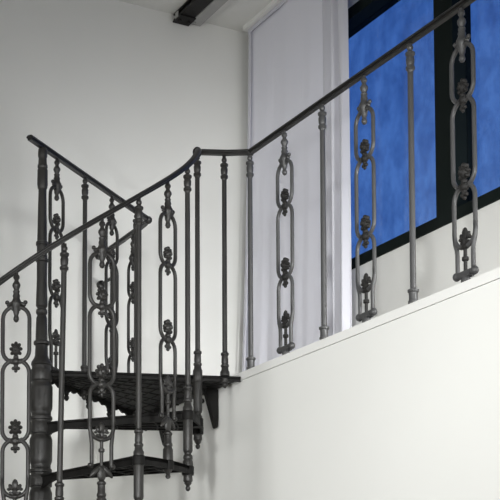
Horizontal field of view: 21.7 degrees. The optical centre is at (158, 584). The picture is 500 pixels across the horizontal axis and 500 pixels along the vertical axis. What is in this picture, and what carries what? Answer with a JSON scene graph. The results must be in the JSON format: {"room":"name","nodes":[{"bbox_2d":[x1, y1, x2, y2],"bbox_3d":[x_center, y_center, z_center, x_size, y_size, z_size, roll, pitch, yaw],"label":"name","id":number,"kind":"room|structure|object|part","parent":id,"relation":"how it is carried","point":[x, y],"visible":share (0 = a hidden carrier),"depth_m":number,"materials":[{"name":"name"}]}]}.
{"room":"stairwell","nodes":[
{"label":"stairwell","id":0,"kind":"room"},
{"bbox_2d":[0,0,247,499],"bbox_3d":[-2.716,-0.743,6.298,7.600,5.520,0.200,2,-4,-27],"label":"wall","id":1,"kind":"structure","parent":0,"point":[126,93],"depth_m":7.53,"materials":[{"name":"white paint"}]},
{"bbox_2d":[119,0,272,32],"bbox_3d":[-0.384,-3.856,1.848,7.600,0.100,10.600,2,-4,-27],"label":"ceiling","id":2,"kind":"structure","parent":0,"point":[234,14],"depth_m":7.72,"materials":[{"name":"paint"}]},
{"bbox_2d":[173,0,212,25],"bbox_3d":[1.141,-3.511,5.782,0.109,0.064,4.500,2,-4,-27],"label":"ceiling beam","id":3,"kind":"structure","parent":2,"relation":"attached to","point":[186,14],"depth_m":7.66,"materials":[{"name":"black metal"}]},
{"bbox_3d":[0.156,-3.359,7.743,0.106,0.019,0.099,2,-4,-27],"label":"plate","id":4,"kind":"part","parent":3,"relation":"part of","materials":[{"name":"black metal"}]},
{"bbox_2d":[191,0,227,25],"bbox_3d":[1.222,-3.512,5.812,0.070,0.060,4.470,2,-4,-27],"label":"conduit","id":5,"kind":"object","parent":2,"relation":"attached to","point":[206,13],"visible":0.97,"depth_m":7.65,"materials":[{"name":"grey metal"}]},
{"bbox_2d":[243,0,281,31],"bbox_3d":[1.338,-3.492,6.356,0.065,0.026,3.540,2,-4,-27],"label":"track","id":6,"kind":"object","parent":2,"relation":"attached to","point":[272,4],"visible":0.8,"depth_m":7.74,"materials":[{"name":"white metal"}]},
{"bbox_2d":[242,0,322,371],"bbox_3d":[0.717,-2.131,7.437,0.100,2.543,0.847,2,-4,-27],"label":"curtain","id":7,"kind":"object","parent":6,"relation":"hanging from","point":[285,46],"visible":0.67,"depth_m":7.49,"materials":[{"name":"white fabric"}]},
{"bbox_2d":[322,0,351,336],"bbox_3d":[0.946,-2.162,6.971,0.048,2.543,0.225,2,-4,-27],"label":"curtain","id":8,"kind":"object","parent":6,"relation":"hanging from","point":[334,12],"visible":0.7,"depth_m":6.94,"materials":[{"name":"white fabric"}]},
{"bbox_2d":[97,279,499,499],"bbox_3d":[2.029,0.323,2.783,0.200,2.925,10.200,2,-4,-27],"label":"wall","id":9,"kind":"structure","parent":0,"point":[407,407],"depth_m":5.06,"materials":[{"name":"white paint"}]},
{"bbox_2d":[97,267,499,434],"bbox_3d":[1.959,-1.159,2.846,0.048,0.036,10.199,2,-4,-27],"label":"trim","id":10,"kind":"structure","parent":9,"relation":"on","point":[492,275],"depth_m":5.01,"materials":[{"name":"white paint"}]},
{"bbox_2d":[246,0,478,369],"bbox_3d":[1.132,-1.577,4.492,0.047,1.018,3.221,2,-4,-27],"label":"gallery railing","id":11,"kind":"object","parent":10,"relation":"on","point":[462,41],"visible":1,"depth_m":5.09,"materials":[{"name":"metal"}]},
{"bbox_3d":[0.551,-1.108,5.621,0.016,0.171,0.129,2,-4,-27],"label":"leg","id":12,"kind":"part","parent":11,"relation":"part of","materials":[{"name":"grey metal"}]},
{"bbox_3d":[1.137,-2.071,4.515,0.033,0.024,3.200,2,-4,-27],"label":"handrail","id":13,"kind":"part","parent":11,"relation":"part of","materials":[{"name":"metal"}]},
{"bbox_3d":[0.815,-1.143,5.095,0.016,0.171,0.129,2,-4,-27],"label":"leg","id":14,"kind":"part","parent":11,"relation":"part of","materials":[{"name":"grey metal"}]},
{"bbox_3d":[1.079,-1.177,4.570,0.016,0.171,0.129,2,-4,-27],"label":"leg","id":15,"kind":"part","parent":11,"relation":"part of","materials":[{"name":"grey metal"}]},
{"bbox_2d":[348,0,499,326],"bbox_3d":[2.936,-2.407,3.421,0.110,2.583,10.200,2,-4,-27],"label":"wall","id":16,"kind":"structure","parent":0,"point":[435,252],"depth_m":6.43,"materials":[{"name":"white paint"}]},
{"bbox_2d":[348,0,499,269],"bbox_3d":[1.575,-2.488,6.134,0.124,1.450,2.950,2,-4,-27],"label":"window","id":17,"kind":"structure","parent":16,"relation":"in","point":[362,13],"depth_m":6.35,"materials":[{"name":"black metal"}]},
{"bbox_3d":[-0.831,1.637,1.257,6.200,0.100,10.200,2,-4,-27],"label":"floor","id":18,"kind":"structure","parent":0,"visible":0},
{"bbox_2d":[0,146,203,499],"bbox_3d":[-0.541,-0.057,5.739,1.401,3.877,1.451,2,-4,-27],"label":"spiral staircase","id":19,"kind":"structure","parent":18,"relation":"on","point":[40,425],"depth_m":5.37,"materials":[{"name":"metal"}]},
{"bbox_3d":[-0.558,-0.327,5.061,0.118,0.180,0.016,0,-4,3],"label":"leg","id":20,"kind":"part","parent":19,"relation":"part of","materials":[{"name":"metal"}]},
{"bbox_3d":[-0.545,-0.679,5.777,1.384,2.631,1.435,2,-4,-27],"label":"handrail","id":21,"kind":"part","parent":19,"relation":"part of","materials":[{"name":"metal"}]},
{"bbox_3d":[-0.224,-0.559,5.142,0.118,0.180,0.016,2,-4,-25],"label":"leg","id":22,"kind":"part","parent":19,"relation":"part of","materials":[{"name":"metal"}]},
{"bbox_2d":[31,368,240,444],"bbox_3d":[-0.243,-0.834,6.157,0.917,0.203,1.004,2,-4,-27],"label":"stair landing","id":23,"kind":"structure","parent":19,"relation":"attached to","point":[124,385],"depth_m":6.09,"materials":[{"name":"metal"}]},
{"bbox_2d":[64,391,68,400],"bbox_3d":[-0.426,-0.875,6.038,0.025,0.045,0.025,2,-4,-27],"label":"pendant","id":24,"kind":"object","parent":23,"relation":"attached to","point":[66,393],"depth_m":6.03,"materials":[{"name":"metal"}]},
{"bbox_2d":[26,135,151,414],"bbox_3d":[-0.270,-1.400,6.562,0.410,1.103,1.724,-1,-4,8],"label":"guard railing","id":25,"kind":"object","parent":23,"relation":"on","point":[54,337],"visible":0.66,"depth_m":6.20,"materials":[{"name":"metal"}]},
{"bbox_3d":[-0.466,-1.074,5.928,0.016,0.197,0.129,-2,-4,26],"label":"leg","id":26,"kind":"part","parent":25,"relation":"part of","materials":[{"name":"metal"}]},
{"bbox_3d":[-0.313,-1.953,6.300,0.033,0.024,1.172,-2,-4,26],"label":"handrail","id":27,"kind":"part","parent":25,"relation":"part of","materials":[{"name":"metal"}]},
{"bbox_3d":[-0.231,-1.042,6.406,0.016,0.197,0.129,-2,-4,26],"label":"leg","id":28,"kind":"part","parent":25,"relation":"part of","materials":[{"name":"metal"}]},
{"bbox_3d":[-0.194,-1.897,7.140,0.047,0.024,0.699,2,-4,-25],"label":"handrail","id":29,"kind":"part","parent":25,"relation":"part of","materials":[{"name":"metal"}]},
{"bbox_3d":[-0.054,-1.914,6.824,0.044,0.042,0.044,2,-4,-27],"label":"rail knob","id":30,"kind":"part","parent":25,"relation":"part of","materials":[{"name":"metal"}]},
{"bbox_2d":[107,408,110,416],"bbox_3d":[-0.243,-0.850,6.422,0.025,0.045,0.025,2,-4,-27],"label":"pendant","id":31,"kind":"object","parent":23,"relation":"attached to","point":[108,409],"depth_m":6.41,"materials":[{"name":"metal"}]},
{"bbox_3d":[-0.215,-0.919,6.177,0.842,0.024,1.004,2,-4,-27],"label":"landing plate","id":32,"kind":"part","parent":23,"relation":"part of","materials":[{"name":"metal"}]},
{"bbox_2d":[201,149,247,387],"bbox_3d":[0.305,-1.440,5.919,0.220,1.098,0.065,0,-4,0],"label":"landing railing","id":33,"kind":"object","parent":23,"relation":"on","point":[224,371],"visible":1,"depth_m":5.93,"materials":[{"name":"metal"}]},
{"bbox_3d":[0.305,-1.976,5.943,0.220,0.024,0.041,0,-4,0],"label":"handrail","id":34,"kind":"part","parent":33,"relation":"part of","materials":[{"name":"metal"}]},
{"bbox_3d":[0.040,-0.781,5.372,0.016,0.180,0.118,-3,-5,37],"label":"leg","id":35,"kind":"part","parent":19,"relation":"part of","materials":[{"name":"metal"}]},
{"bbox_3d":[0.178,-1.438,5.902,0.023,0.879,0.023,2,-4,-27],"label":"newel post","id":36,"kind":"part","parent":19,"relation":"part of","materials":[{"name":"metal"}]}
]}

